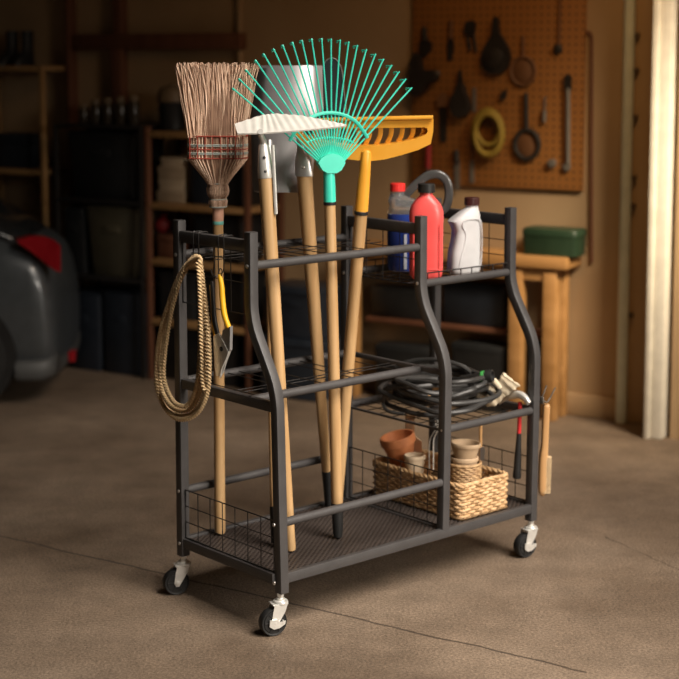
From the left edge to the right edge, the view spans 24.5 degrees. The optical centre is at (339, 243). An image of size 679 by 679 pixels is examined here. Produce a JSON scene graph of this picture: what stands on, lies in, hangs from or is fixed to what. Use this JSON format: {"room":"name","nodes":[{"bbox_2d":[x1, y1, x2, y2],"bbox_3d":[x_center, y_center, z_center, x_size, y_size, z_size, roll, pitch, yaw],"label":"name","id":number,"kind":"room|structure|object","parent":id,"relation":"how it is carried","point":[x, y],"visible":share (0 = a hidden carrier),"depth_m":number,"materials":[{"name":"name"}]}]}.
{"room":"garage","nodes":[
{"label":"garage","id":0,"kind":"room"},
{"bbox_2d":[0,0,653,422],"bbox_3d":[-0.841,-0.741,6.864,4.995,2.650,0.120,4,8,30],"label":"wall","id":1,"kind":"structure","parent":0,"point":[384,28],"depth_m":6.25,"materials":[{"name":"paint"}]},
{"bbox_2d":[64,0,81,287],"bbox_3d":[-1.193,-0.369,7.009,0.021,1.776,0.060,4,8,30],"label":"trim","id":2,"kind":"structure","parent":1,"relation":"attached to","point":[70,5],"depth_m":6.95,"materials":[{"name":"wood"}]},
{"bbox_2d":[110,49,128,104],"bbox_3d":[-0.963,-0.701,6.841,0.060,0.299,0.050,4,8,30],"label":"trim","id":3,"kind":"structure","parent":1,"relation":"attached to","point":[118,58],"depth_m":6.82,"materials":[{"name":"wood"}]},
{"bbox_2d":[112,0,127,33],"bbox_3d":[-0.956,-1.071,6.792,0.048,0.318,0.050,4,8,30],"label":"trim","id":4,"kind":"structure","parent":1,"relation":"attached to","point":[119,7],"depth_m":6.78,"materials":[{"name":"wood"}]},
{"bbox_2d":[72,33,245,48],"bbox_3d":[-0.786,-0.869,6.718,0.890,0.068,0.050,4,8,30],"label":"trim","id":5,"kind":"structure","parent":1,"relation":"attached to","point":[134,40],"depth_m":6.67,"materials":[{"name":"wood"}]},
{"bbox_2d":[237,0,242,64],"bbox_3d":[-0.416,-0.835,6.524,0.019,0.687,0.020,4,8,30],"label":"trim","id":6,"kind":"structure","parent":1,"relation":"attached to","point":[239,2],"depth_m":6.51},
{"bbox_2d":[412,0,586,190],"bbox_3d":[0.599,-0.835,5.935,0.715,1.242,0.017,4,8,30],"label":"pegboard","id":7,"kind":"object","parent":1,"relation":"attached to","point":[536,20],"visible":0.68,"depth_m":5.93,"materials":[{"name":"wood"}]},
{"bbox_2d":[408,53,439,96],"bbox_3d":[0.331,-0.655,6.077,0.127,0.171,0.040,4,8,30],"label":"drill","id":8,"kind":"object","parent":7,"relation":"hanging from","point":[419,79],"visible":0.98,"depth_m":6.07,"materials":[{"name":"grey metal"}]},
{"bbox_2d":[419,27,431,57],"bbox_3d":[0.331,-0.782,6.073,0.057,0.120,0.020,4,8,30],"label":"trowel","id":9,"kind":"object","parent":7,"relation":"hanging from","point":[425,46],"visible":1,"depth_m":6.07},
{"bbox_2d":[425,145,431,170],"bbox_3d":[0.347,-0.325,6.116,0.024,0.122,0.024,4,8,30],"label":"screwdriver","id":10,"kind":"object","parent":7,"relation":"hanging from","point":[428,147],"visible":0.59,"depth_m":6.11,"materials":[{"name":"plastic"}]},
{"bbox_2d":[437,93,449,141],"bbox_3d":[0.403,-0.489,6.068,0.048,0.191,0.016,4,8,30],"label":"saw","id":11,"kind":"object","parent":7,"relation":"hanging from","point":[443,100],"visible":1,"depth_m":6.07,"materials":[{"name":"metal"}]},
{"bbox_2d":[447,20,453,60],"bbox_3d":[0.426,-0.782,6.020,0.030,0.157,0.016,4,8,30],"label":"knife","id":12,"kind":"object","parent":7,"relation":"hanging from","point":[450,44],"visible":1,"depth_m":6.02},
{"bbox_2d":[453,150,459,189],"bbox_3d":[0.454,-0.285,6.061,0.024,0.157,0.020,4,8,30],"label":"file","id":13,"kind":"object","parent":7,"relation":"hanging from","point":[456,152],"visible":1,"depth_m":6.06,"materials":[{"name":"grey metal"}]},
{"bbox_2d":[449,70,471,117],"bbox_3d":[0.466,-0.575,6.011,0.081,0.184,0.035,4,8,30],"label":"can","id":14,"kind":"object","parent":7,"relation":"hanging from","point":[460,106],"visible":1,"depth_m":6.00,"materials":[{"name":"metal"}]},
{"bbox_2d":[463,20,477,51],"bbox_3d":[0.502,-0.793,5.976,0.057,0.122,0.014,4,8,30],"label":"pliers","id":15,"kind":"object","parent":7,"relation":"hanging from","point":[470,26],"visible":1,"depth_m":5.97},
{"bbox_2d":[470,140,473,182],"bbox_3d":[0.511,-0.316,6.028,0.021,0.167,0.014,4,8,30],"label":"chisel","id":16,"kind":"object","parent":7,"relation":"hanging from","point":[472,146],"visible":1,"depth_m":6.03,"materials":[{"name":"grey metal"}]},
{"bbox_2d":[472,88,475,111],"bbox_3d":[0.518,-0.551,6.001,0.016,0.092,0.004,4,8,30],"label":"ruler","id":17,"kind":"object","parent":7,"relation":"hanging from","point":[473,89],"visible":1,"depth_m":6.00,"materials":[{"name":"grey metal"}]},
{"bbox_2d":[471,107,504,157],"bbox_3d":[0.566,-0.422,5.961,0.143,0.194,0.038,4,8,30],"label":"cord","id":18,"kind":"object","parent":7,"relation":"hanging from","point":[477,141],"visible":1,"depth_m":5.95,"materials":[{"name":"rubber"}]},
{"bbox_2d":[481,117,494,127],"bbox_3d":[0.567,-0.476,5.980,0.058,0.066,0.006,4,8,30],"label":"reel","id":19,"kind":"object","parent":7,"relation":"hanging from","point":[487,122],"visible":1,"depth_m":5.98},
{"bbox_2d":[480,17,511,73],"bbox_3d":[0.590,-0.750,5.917,0.124,0.215,0.037,4,8,30],"label":"funnel","id":20,"kind":"object","parent":7,"relation":"hanging from","point":[496,57],"visible":1,"depth_m":5.91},
{"bbox_2d":[499,90,507,99],"bbox_3d":[0.623,-0.564,5.934,0.028,0.038,0.012,4,8,30],"label":"clip","id":21,"kind":"object","parent":7,"relation":"attached to","point":[503,95],"visible":1,"depth_m":5.93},
{"bbox_2d":[510,36,536,86],"bbox_3d":[0.691,-0.686,5.880,0.110,0.189,0.012,4,8,30],"label":"strainer","id":22,"kind":"object","parent":7,"relation":"hanging from","point":[521,72],"visible":1,"depth_m":5.88,"materials":[{"name":"metal"}]},
{"bbox_2d":[513,93,540,160],"bbox_3d":[0.708,-0.439,5.897,0.117,0.258,0.020,4,8,30],"label":"racket","id":23,"kind":"object","parent":7,"relation":"hanging from","point":[526,142],"visible":1,"depth_m":5.90,"materials":[{"name":"metal"}]},
{"bbox_2d":[542,97,546,121],"bbox_3d":[0.768,-0.502,5.855,0.016,0.094,0.016,4,8,30],"label":"screwdriver","id":24,"kind":"object","parent":7,"relation":"hanging from","point":[544,112],"visible":1,"depth_m":5.85,"materials":[{"name":"grey metal"}]},
{"bbox_2d":[547,159,556,166],"bbox_3d":[0.797,-0.301,5.861,0.032,0.032,0.018,4,8,30],"label":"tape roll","id":25,"kind":"object","parent":7,"relation":"hanging from","point":[551,162],"visible":1,"depth_m":5.85,"materials":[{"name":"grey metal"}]},
{"bbox_2d":[553,0,562,53],"bbox_3d":[0.810,-0.818,5.792,0.034,0.226,0.016,4,8,30],"label":"ratchet","id":26,"kind":"object","parent":7,"relation":"hanging from","point":[557,48],"visible":1,"depth_m":5.79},
{"bbox_2d":[563,74,571,170],"bbox_3d":[0.848,-0.449,5.814,0.031,0.361,0.018,4,8,30],"label":"wrench","id":27,"kind":"object","parent":7,"relation":"hanging from","point":[567,78],"visible":1,"depth_m":5.80,"materials":[{"name":"grey metal"}]},
{"bbox_2d":[585,30,592,261],"bbox_3d":[0.924,-0.359,5.804,0.058,0.860,0.014,4,8,30],"label":"cable","id":28,"kind":"object","parent":1,"relation":"attached to","point":[586,31],"visible":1,"depth_m":5.79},
{"bbox_2d":[567,392,627,420],"bbox_3d":[0.936,0.615,5.915,0.318,0.085,0.016,4,8,30],"label":"baseboard","id":29,"kind":"structure","parent":1,"relation":"attached to","point":[584,405],"depth_m":5.90,"materials":[{"name":"wood"}]},
{"bbox_2d":[615,0,639,423],"bbox_3d":[1.057,-0.623,5.675,0.052,2.600,0.050,4,8,30],"label":"door frame","id":30,"kind":"structure","parent":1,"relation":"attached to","point":[626,179],"depth_m":5.72,"materials":[{"name":"wood"}]},
{"bbox_2d":[0,362,678,678],"bbox_3d":[-0.300,0.952,3.892,7.400,0.100,10.500,0,7,0],"label":"floor","id":31,"kind":"structure","parent":0,"point":[88,517],"depth_m":4.20,"materials":[{"name":"concrete"}]},
{"bbox_2d":[0,66,67,227],"bbox_3d":[-1.437,-0.145,7.082,0.452,1.313,0.216,4,8,30],"label":"shelf","id":32,"kind":"object","parent":31,"relation":"on","point":[44,171],"visible":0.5,"depth_m":6.87,"materials":[{"name":"wood"}]},
{"bbox_2d":[0,31,18,65],"bbox_3d":[-1.486,-0.875,7.002,0.058,0.155,0.140,4,8,30],"label":"boot","id":33,"kind":"object","parent":32,"relation":"on","point":[12,37],"visible":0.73,"depth_m":7.00,"materials":[{"name":"black rubber"}]},
{"bbox_2d":[11,31,34,65],"bbox_3d":[-1.409,-0.870,6.958,0.058,0.155,0.140,4,8,30],"label":"boot","id":34,"kind":"object","parent":32,"relation":"on","point":[25,57],"visible":1,"depth_m":6.96,"materials":[{"name":"black rubber"}]},
{"bbox_2d":[0,132,47,168],"bbox_3d":[-1.438,-0.422,7.052,0.199,0.156,0.140,4,8,30],"label":"storage box","id":35,"kind":"object","parent":32,"relation":"on","point":[21,150],"visible":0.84,"depth_m":6.98,"materials":[{"name":"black plastic"}]},
{"bbox_2d":[0,197,79,395],"bbox_3d":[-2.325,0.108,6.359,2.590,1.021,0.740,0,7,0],"label":"parked car","id":36,"kind":"object","parent":31,"relation":"on","point":[40,298],"visible":1,"depth_m":6.05,"materials":[{"name":"black paint"}]},
{"bbox_2d":[14,235,60,271],"bbox_3d":[-1.162,0.038,6.021,0.189,0.137,0.073,0,7,0],"label":"tail lamp","id":37,"kind":"object","parent":36,"relation":"attached to","point":[32,253],"depth_m":6.00,"materials":[{"name":"plastic"}]},
{"bbox_2d":[70,285,120,370],"bbox_3d":[-1.058,0.369,6.874,0.192,0.342,0.230,4,8,30],"label":"storage tote","id":38,"kind":"object","parent":31,"relation":"on","point":[90,354],"visible":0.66,"depth_m":6.76,"materials":[{"name":"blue plastic"}]},
{"bbox_2d":[53,122,180,379],"bbox_3d":[-0.953,0.016,6.773,0.468,1.069,0.296,4,8,30],"label":"metal shelf","id":39,"kind":"object","parent":31,"relation":"on","point":[141,202],"visible":0.38,"depth_m":6.59,"materials":[{"name":"metal"}]},
{"bbox_2d":[78,105,88,122],"bbox_3d":[-1.103,-0.558,6.736,0.046,0.079,0.046,4,8,30],"label":"jar","id":40,"kind":"object","parent":39,"relation":"on","point":[83,112],"visible":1,"depth_m":6.72,"materials":[{"name":"clear glass"}]},
{"bbox_2d":[90,100,101,123],"bbox_3d":[-1.046,-0.565,6.702,0.050,0.101,0.050,4,8,30],"label":"jar","id":41,"kind":"object","parent":39,"relation":"on","point":[95,107],"visible":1,"depth_m":6.68,"materials":[{"name":"clear glass"}]},
{"bbox_2d":[102,98,113,123],"bbox_3d":[-0.989,-0.566,6.669,0.050,0.110,0.050,4,8,30],"label":"jar","id":42,"kind":"object","parent":39,"relation":"on","point":[107,106],"visible":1,"depth_m":6.65,"materials":[{"name":"clear glass"}]},
{"bbox_2d":[68,129,163,199],"bbox_3d":[-0.959,-0.345,6.736,0.362,0.290,0.240,4,8,30],"label":"storage tote","id":43,"kind":"object","parent":39,"relation":"on","point":[104,161],"visible":0.85,"depth_m":6.64,"materials":[{"name":"black plastic"}]},
{"bbox_2d":[114,97,126,123],"bbox_3d":[-0.929,-0.565,6.634,0.055,0.116,0.055,4,8,30],"label":"jar","id":44,"kind":"object","parent":39,"relation":"on","point":[120,106],"visible":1,"depth_m":6.61,"materials":[{"name":"clear glass"}]},
{"bbox_2d":[86,204,166,277],"bbox_3d":[-0.914,-0.020,6.743,0.291,0.302,0.230,4,8,30],"label":"storage tote","id":45,"kind":"object","parent":39,"relation":"on","point":[113,229],"visible":0.78,"depth_m":6.65,"materials":[{"name":"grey plastic"}]},
{"bbox_2d":[127,96,139,124],"bbox_3d":[-0.869,-0.563,6.599,0.055,0.121,0.055,4,8,30],"label":"jar","id":46,"kind":"object","parent":39,"relation":"on","point":[133,106],"visible":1,"depth_m":6.58,"materials":[{"name":"clear glass"}]},
{"bbox_2d":[102,284,160,375],"bbox_3d":[-0.881,0.373,6.771,0.201,0.358,0.230,4,8,30],"label":"storage tote","id":47,"kind":"object","parent":31,"relation":"on","point":[122,321],"visible":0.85,"depth_m":6.68,"materials":[{"name":"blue plastic"}]},
{"bbox_2d":[165,327,259,386],"bbox_3d":[-0.541,0.461,6.602,0.404,0.226,0.200,4,8,30],"label":"storage tote","id":48,"kind":"object","parent":31,"relation":"on","point":[236,358],"visible":0.4,"depth_m":6.52,"materials":[{"name":"black plastic"}]},
{"bbox_2d":[144,126,283,391],"bbox_3d":[-0.520,0.045,6.537,0.516,1.066,0.276,4,8,30],"label":"wooden shelf","id":49,"kind":"object","parent":31,"relation":"on","point":[247,210],"visible":0.35,"depth_m":6.49,"materials":[{"name":"brown wood"}]},
{"bbox_2d":[157,102,185,130],"bbox_3d":[-0.701,-0.535,6.563,0.121,0.118,0.120,-2,7,-15],"label":"cooking pot","id":50,"kind":"object","parent":49,"relation":"on","point":[171,118],"visible":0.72,"depth_m":6.51,"materials":[{"name":"black metal"}]},
{"bbox_2d":[157,84,180,101],"bbox_3d":[-0.701,-0.630,6.552,0.132,0.073,0.132,4,8,30],"label":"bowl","id":51,"kind":"object","parent":50,"relation":"on","point":[169,93],"visible":0.84,"depth_m":6.50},
{"bbox_2d":[156,191,191,202],"bbox_3d":[-0.666,-0.201,6.601,0.145,0.044,0.170,4,8,30],"label":"storage box","id":52,"kind":"object","parent":49,"relation":"on","point":[172,197],"visible":0.6,"depth_m":6.53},
{"bbox_2d":[158,179,191,192],"bbox_3d":[-0.663,-0.249,6.593,0.129,0.051,0.170,4,8,30],"label":"storage box","id":53,"kind":"object","parent":52,"relation":"on","point":[165,185],"visible":0.6,"depth_m":6.52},
{"bbox_2d":[157,166,191,179],"bbox_3d":[-0.662,-0.300,6.587,0.139,0.052,0.170,4,8,30],"label":"storage box","id":54,"kind":"object","parent":53,"relation":"on","point":[170,173],"visible":0.63,"depth_m":6.51,"materials":[{"name":"cardboard"}]},
{"bbox_2d":[160,155,190,167],"bbox_3d":[-0.662,-0.346,6.580,0.109,0.040,0.170,4,8,30],"label":"storage box","id":55,"kind":"object","parent":54,"relation":"on","point":[179,161],"visible":0.72,"depth_m":6.51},
{"bbox_2d":[157,232,195,258],"bbox_3d":[-0.667,0.005,6.626,0.141,0.099,0.170,4,8,30],"label":"cardboard box","id":56,"kind":"object","parent":49,"relation":"on","point":[165,240],"visible":0.32,"depth_m":6.57,"materials":[{"name":"cardboard"}]},
{"bbox_2d":[154,213,170,232],"bbox_3d":[-0.755,-0.088,6.666,0.070,0.088,0.070,4,8,30],"label":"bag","id":57,"kind":"object","parent":56,"relation":"on","point":[162,224],"visible":0.97,"depth_m":6.64,"materials":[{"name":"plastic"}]},
{"bbox_2d":[158,268,197,320],"bbox_3d":[-0.638,0.210,6.628,0.194,0.200,0.200,4,8,30],"label":"storage tote","id":58,"kind":"object","parent":49,"relation":"on","point":[165,276],"visible":0.29,"depth_m":6.54,"materials":[{"name":"black plastic"}]},
{"bbox_2d":[191,164,208,204],"bbox_3d":[-0.513,-0.262,6.498,0.137,0.188,0.200,4,8,30],"label":"storage tote","id":59,"kind":"object","parent":49,"relation":"on","point":[199,186],"visible":0.16,"depth_m":6.43,"materials":[{"name":"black plastic"}]},
{"bbox_2d":[193,212,262,263],"bbox_3d":[-0.458,-0.028,6.495,0.240,0.196,0.200,4,8,30],"label":"storage tote","id":60,"kind":"object","parent":49,"relation":"on","point":[233,224],"visible":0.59,"depth_m":6.42,"materials":[{"name":"black plastic"}]},
{"bbox_2d":[204,269,265,325],"bbox_3d":[-0.443,0.215,6.515,0.221,0.217,0.200,4,8,30],"label":"storage tote","id":61,"kind":"object","parent":49,"relation":"on","point":[238,303],"visible":0.4,"depth_m":6.41,"materials":[{"name":"black plastic"}]},
{"bbox_2d":[227,162,259,206],"bbox_3d":[-0.391,-0.243,6.430,0.119,0.168,0.200,4,8,30],"label":"storage tote","id":62,"kind":"object","parent":49,"relation":"on","point":[235,198],"visible":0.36,"depth_m":6.34,"materials":[{"name":"black plastic"}]},
{"bbox_2d":[261,334,340,401],"bbox_3d":[-0.135,0.487,6.311,0.304,0.244,0.260,4,8,30],"label":"storage tote","id":63,"kind":"object","parent":31,"relation":"on","point":[293,347],"visible":0.15,"depth_m":6.18,"materials":[{"name":"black plastic"}]},
{"bbox_2d":[264,279,340,339],"bbox_3d":[-0.139,0.264,6.286,0.271,0.204,0.220,4,8,30],"label":"storage tote","id":64,"kind":"object","parent":63,"relation":"on","point":[294,306],"visible":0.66,"depth_m":6.19,"materials":[{"name":"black plastic"}]},
{"bbox_2d":[163,198,540,635],"bbox_3d":[0.051,0.399,4.062,0.971,0.955,0.440,-6,9,-41],"label":"cart","id":65,"kind":"object","parent":31,"relation":"on","point":[374,526],"visible":0.83,"depth_m":3.99,"materials":[{"name":"metal"}]},
{"bbox_2d":[154,254,211,421],"bbox_3d":[-0.386,0.229,3.821,0.037,0.423,0.263,-6,9,-40],"label":"coiled rope","id":66,"kind":"object","parent":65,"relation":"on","point":[203,379],"visible":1,"depth_m":3.79,"materials":[{"name":"fabric"}]},
{"bbox_2d":[185,230,207,262],"bbox_3d":[-0.350,0.010,3.795,0.060,0.080,0.025,-6,9,-41],"label":"wire hook","id":67,"kind":"object","parent":65,"relation":"hanging from","point":[198,231],"visible":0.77,"depth_m":3.80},
{"bbox_2d":[175,62,258,534],"bbox_3d":[-0.299,0.149,3.908,0.208,1.200,0.078,0,7,0],"label":"broom","id":68,"kind":"object","parent":65,"relation":"on","point":[211,110],"visible":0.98,"depth_m":3.83,"materials":[{"name":"brown wood"}]},
{"bbox_2d":[209,268,232,377],"bbox_3d":[-0.284,0.190,3.711,0.015,0.266,0.094,-5,9,-37],"label":"pruning shears","id":69,"kind":"object","parent":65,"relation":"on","point":[222,344],"visible":1,"depth_m":3.70,"materials":[{"name":"brushed steel"},{"name":"yellow plastic"},{"name":"zinc steel"}]},
{"bbox_2d":[210,234,232,276],"bbox_3d":[-0.284,0.029,3.721,0.060,0.100,0.025,-6,9,-41],"label":"wire hook","id":70,"kind":"object","parent":65,"relation":"hanging from","point":[219,234],"visible":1,"depth_m":3.72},
{"bbox_2d":[251,65,323,543],"bbox_3d":[-0.131,0.137,4.040,0.209,1.186,0.448,0,7,0],"label":"shovel","id":71,"kind":"object","parent":65,"relation":"on","point":[285,150],"visible":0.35,"depth_m":4.11,"materials":[{"name":"silver wood"}]},
{"bbox_2d":[266,139,272,160],"bbox_3d":[-0.181,-0.203,4.050,0.031,0.132,0.052,0,7,0],"label":"socket","id":72,"kind":"object","parent":71,"relation":"attached to","point":[269,142],"depth_m":4.05,"materials":[{"name":"metal"}]},
{"bbox_2d":[187,238,387,260],"bbox_3d":[-0.093,0.016,3.952,0.546,0.005,0.287,-6,9,-41],"label":"wire shelf","id":73,"kind":"object","parent":65,"relation":"attached to","point":[345,242],"depth_m":3.90,"materials":[{"name":"metal"}]},
{"bbox_2d":[234,113,346,551],"bbox_3d":[-0.118,0.223,3.816,0.269,1.076,0.099,0,7,0],"label":"garden hoe","id":74,"kind":"object","parent":65,"relation":"on","point":[263,124],"visible":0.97,"depth_m":3.76,"materials":[{"name":"brown wood"}]},
{"bbox_2d":[193,355,396,394],"bbox_3d":[-0.093,0.334,3.990,0.546,0.005,0.287,-6,9,-41],"label":"wire shelf","id":75,"kind":"object","parent":65,"relation":"attached to","point":[392,373],"depth_m":3.95,"materials":[{"name":"metal"}]},
{"bbox_2d":[295,57,346,506],"bbox_3d":[-0.062,0.121,4.105,0.131,1.211,0.122,-3,7,-21],"label":"shovel","id":76,"kind":"object","parent":65,"relation":"on","point":[303,162],"visible":0.66,"depth_m":4.08,"materials":[{"name":"brown wood"}]},
{"bbox_2d":[295,106,333,176],"bbox_3d":[-0.064,-0.266,4.026,0.103,0.184,0.051,0,7,0],"label":"socket","id":77,"kind":"object","parent":76,"relation":"attached to","point":[303,162],"depth_m":4.02,"materials":[{"name":"metal"}]},
{"bbox_2d":[232,38,411,538],"bbox_3d":[-0.035,0.121,3.900,0.470,1.258,0.071,-2,7,-20],"label":"rake","id":78,"kind":"object","parent":65,"relation":"on","point":[330,159],"visible":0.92,"depth_m":3.88,"materials":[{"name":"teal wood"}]},
{"bbox_2d":[191,493,524,570],"bbox_3d":[0.069,0.732,4.116,0.882,0.004,0.369,-6,9,-41],"label":"tray","id":79,"kind":"object","parent":65,"relation":"on","point":[376,530],"depth_m":3.99,"materials":[{"name":"metal"}]},
{"bbox_2d":[296,115,433,490],"bbox_3d":[0.059,0.199,4.065,0.359,1.066,0.129,0,7,0],"label":"rake","id":80,"kind":"object","parent":65,"relation":"on","point":[366,152],"visible":0.73,"depth_m":3.98,"materials":[{"name":"brown wood"}]},
{"bbox_2d":[355,150,370,211],"bbox_3d":[0.061,-0.160,3.989,0.046,0.161,0.031,6,9,42],"label":"socket","id":81,"kind":"object","parent":80,"relation":"attached to","point":[363,184],"depth_m":3.98,"materials":[{"name":"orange plastic"}]},
{"bbox_2d":[387,170,452,271],"bbox_3d":[0.220,-0.064,4.272,0.180,0.276,0.100,0,7,-4],"label":"jug","id":82,"kind":"object","parent":65,"relation":"on","point":[400,201],"visible":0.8,"depth_m":4.24,"materials":[{"name":"plastic"}]},
{"bbox_2d":[409,183,443,278],"bbox_3d":[0.228,-0.032,4.110,0.091,0.252,0.062,0,7,0],"label":"bottle","id":83,"kind":"object","parent":65,"relation":"on","point":[426,204],"visible":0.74,"depth_m":4.08,"materials":[{"name":"plastic"}]},
{"bbox_2d":[362,258,507,283],"bbox_3d":[0.242,0.068,4.253,0.336,0.035,0.292,-6,9,-41],"label":"wire shelf","id":84,"kind":"object","parent":65,"relation":"attached to","point":[420,272],"depth_m":4.16,"materials":[{"name":"metal"}]},
{"bbox_2d":[356,399,516,426],"bbox_3d":[0.272,0.450,4.264,0.336,0.005,0.381,-6,9,-41],"label":"wire shelf","id":85,"kind":"object","parent":65,"relation":"attached to","point":[508,405],"depth_m":4.16,"materials":[{"name":"metal"}]},
{"bbox_2d":[377,357,501,417],"bbox_3d":[0.255,0.382,4.238,0.346,0.132,0.286,6,9,41],"label":"garden hose","id":86,"kind":"object","parent":65,"relation":"on","point":[419,391],"visible":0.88,"depth_m":4.16,"materials":[{"name":"black plastic"}]},
{"bbox_2d":[372,449,507,519],"bbox_3d":[0.274,0.657,4.289,0.200,0.100,0.360,-6,9,-41],"label":"wicker basket","id":87,"kind":"object","parent":65,"relation":"on","point":[491,489],"visible":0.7,"depth_m":4.20,"materials":[{"name":"wicker"}]},
{"bbox_2d":[380,429,415,467],"bbox_3d":[0.161,0.571,4.332,0.100,0.103,0.099,-6,9,-41],"label":"terracotta pot","id":88,"kind":"object","parent":87,"relation":"in","point":[396,443],"visible":0.77,"depth_m":4.30,"materials":[{"name":"ceramic"}]},
{"bbox_2d":[405,415,421,452],"bbox_3d":[0.203,0.572,4.369,0.008,0.189,0.087,-6,9,-41],"label":"wooden paddle","id":89,"kind":"object","parent":87,"relation":"in","point":[418,443],"visible":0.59,"depth_m":4.35,"materials":[{"name":"brown wood"}]},
{"bbox_2d":[404,452,425,495],"bbox_3d":[0.205,0.639,4.281,0.061,0.123,0.061,-6,9,-41],"label":"pot","id":90,"kind":"object","parent":87,"relation":"in","point":[416,458],"visible":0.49,"depth_m":4.26,"materials":[{"name":"ceramic"}]},
{"bbox_2d":[429,420,437,469],"bbox_3d":[0.252,0.537,4.164,0.003,0.144,0.038,-6,9,-41],"label":"fork","id":91,"kind":"object","parent":87,"relation":"in","point":[435,420],"visible":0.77,"depth_m":4.17,"materials":[{"name":"metal"}]},
{"bbox_2d":[430,470,437,477],"bbox_3d":[0.282,0.664,4.252,0.073,0.076,0.079,-6,9,-41],"label":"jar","id":92,"kind":"object","parent":87,"relation":"in","point":[433,473],"visible":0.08,"depth_m":4.27,"materials":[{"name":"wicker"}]},
{"bbox_2d":[450,460,481,509],"bbox_3d":[0.335,0.647,4.192,0.096,0.128,0.096,-1,7,-10],"label":"round basket","id":93,"kind":"object","parent":87,"relation":"in","point":[458,473],"visible":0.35,"depth_m":4.15,"materials":[{"name":"wicker"}]},
{"bbox_2d":[450,454,478,464],"bbox_3d":[0.335,0.636,4.191,0.077,0.135,0.077,-6,9,-41],"label":"pot","id":94,"kind":"object","parent":93,"relation":"in","point":[455,461],"visible":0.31,"depth_m":4.15,"materials":[{"name":"ceramic"}]},
{"bbox_2d":[451,439,480,458],"bbox_3d":[0.338,0.557,4.183,0.083,0.056,0.083,-6,9,-41],"label":"pot","id":95,"kind":"object","parent":94,"relation":"on","point":[462,448],"visible":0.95,"depth_m":4.16,"materials":[{"name":"ceramic"}]},
{"bbox_2d":[479,426,484,477],"bbox_3d":[0.387,0.569,4.251,0.009,0.148,0.029,-2,7,-16],"label":"wooden stake","id":96,"kind":"object","parent":87,"relation":"in","point":[481,449],"visible":0.56,"depth_m":4.25,"materials":[{"name":"brown wood"}]},
{"bbox_2d":[447,197,482,274],"bbox_3d":[0.336,-0.021,4.213,0.088,0.206,0.061,-2,7,-19],"label":"jug","id":97,"kind":"object","parent":65,"relation":"on","point":[466,241],"visible":0.94,"depth_m":4.19,"materials":[{"name":"plastic"}]},
{"bbox_2d":[476,373,519,406],"bbox_3d":[0.427,0.399,4.229,0.118,0.102,0.061,2,7,14],"label":"glove","id":98,"kind":"object","parent":65,"relation":"on","point":[505,383],"visible":0.73,"depth_m":4.23,"materials":[{"name":"beige fabric"}]},
{"bbox_2d":[499,390,530,478],"bbox_3d":[0.473,0.519,4.264,0.024,0.245,0.124,-6,9,-41],"label":"hammer","id":99,"kind":"object","parent":65,"relation":"hanging from","point":[515,394],"visible":0.97,"depth_m":4.24,"materials":[{"name":"black rubber"}]},
{"bbox_2d":[540,385,555,403],"bbox_3d":[0.558,0.412,4.253,0.052,0.041,0.040,-6,9,-41],"label":"hook","id":100,"kind":"object","parent":65,"relation":"attached to","point":[542,401],"visible":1,"depth_m":4.25,"materials":[{"name":"grey metal"}]},
{"bbox_2d":[538,403,551,495],"bbox_3d":[0.563,0.565,4.277,0.035,0.258,0.032,0,7,0],"label":"scrub brush","id":101,"kind":"object","parent":100,"relation":"hanging from","point":[544,463],"visible":1,"depth_m":4.27,"materials":[{"name":"brown wood"}]},
{"bbox_2d":[374,340,428,400],"bbox_3d":[0.278,0.511,6.202,0.283,0.222,0.100,4,8,30],"label":"storage tote","id":102,"kind":"object","parent":31,"relation":"on","point":[395,350],"visible":0.24,"depth_m":6.18,"materials":[{"name":"black plastic"}]},
{"bbox_2d":[353,239,580,421],"bbox_3d":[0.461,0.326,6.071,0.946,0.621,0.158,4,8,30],"label":"workbench","id":103,"kind":"object","parent":31,"relation":"on","point":[554,271],"visible":0.6,"depth_m":5.87,"materials":[{"name":"brown wood"}]},
{"bbox_2d":[370,283,429,320],"bbox_3d":[0.255,0.232,6.210,0.285,0.127,0.070,4,8,30],"label":"storage tote","id":104,"kind":"object","parent":103,"relation":"on","point":[397,301],"visible":0.75,"depth_m":6.19,"materials":[{"name":"black plastic"}]},
{"bbox_2d":[366,315,541,337],"bbox_3d":[0.475,0.321,6.093,0.805,0.020,0.090,4,8,30],"label":"shelf","id":105,"kind":"object","parent":103,"relation":"attached to","point":[505,331],"depth_m":6.06,"materials":[{"name":"wood"}]},
{"bbox_2d":[442,281,508,327],"bbox_3d":[0.529,0.234,6.051,0.274,0.162,0.070,4,8,30],"label":"storage tote","id":106,"kind":"object","parent":103,"relation":"on","point":[481,304],"visible":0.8,"depth_m":6.01,"materials":[{"name":"black plastic"}]},
{"bbox_2d":[522,225,586,256],"bbox_3d":[0.802,-0.009,5.834,0.224,0.100,0.120,4,8,30],"label":"storage tote","id":107,"kind":"object","parent":103,"relation":"on","point":[559,241],"visible":1,"depth_m":5.78,"materials":[{"name":"plastic"}]},
{"bbox_2d":[451,339,507,413],"bbox_3d":[0.552,0.512,6.042,0.241,0.258,0.100,4,8,30],"label":"storage tote","id":108,"kind":"object","parent":31,"relation":"on","point":[479,355],"visible":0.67,"depth_m":5.99,"materials":[{"name":"black plastic"}]},
{"bbox_2d":[538,341,541,417],"bbox_3d":[0.758,0.516,5.926,0.056,0.278,0.095,4,8,30],"label":"storage tote","id":109,"kind":"object","parent":31,"relation":"on","point":[540,342],"visible":0.08,"depth_m":5.88,"materials":[{"name":"black plastic"}]},
{"bbox_2d":[670,103,678,439],"bbox_3d":[1.753,-0.565,5.191,1.230,2.600,0.160,4,8,30],"label":"wall","id":110,"kind":"structure","parent":0,"point":[674,414],"depth_m":5.53,"materials":[{"name":"paint"}]},
{"bbox_2d":[643,0,678,439],"bbox_3d":[1.164,-0.602,5.499,0.064,2.600,0.210,4,8,30],"label":"trim","id":111,"kind":"structure","parent":110,"relation":"attached to","point":[665,50],"depth_m":5.49,"materials":[{"name":"wood"}]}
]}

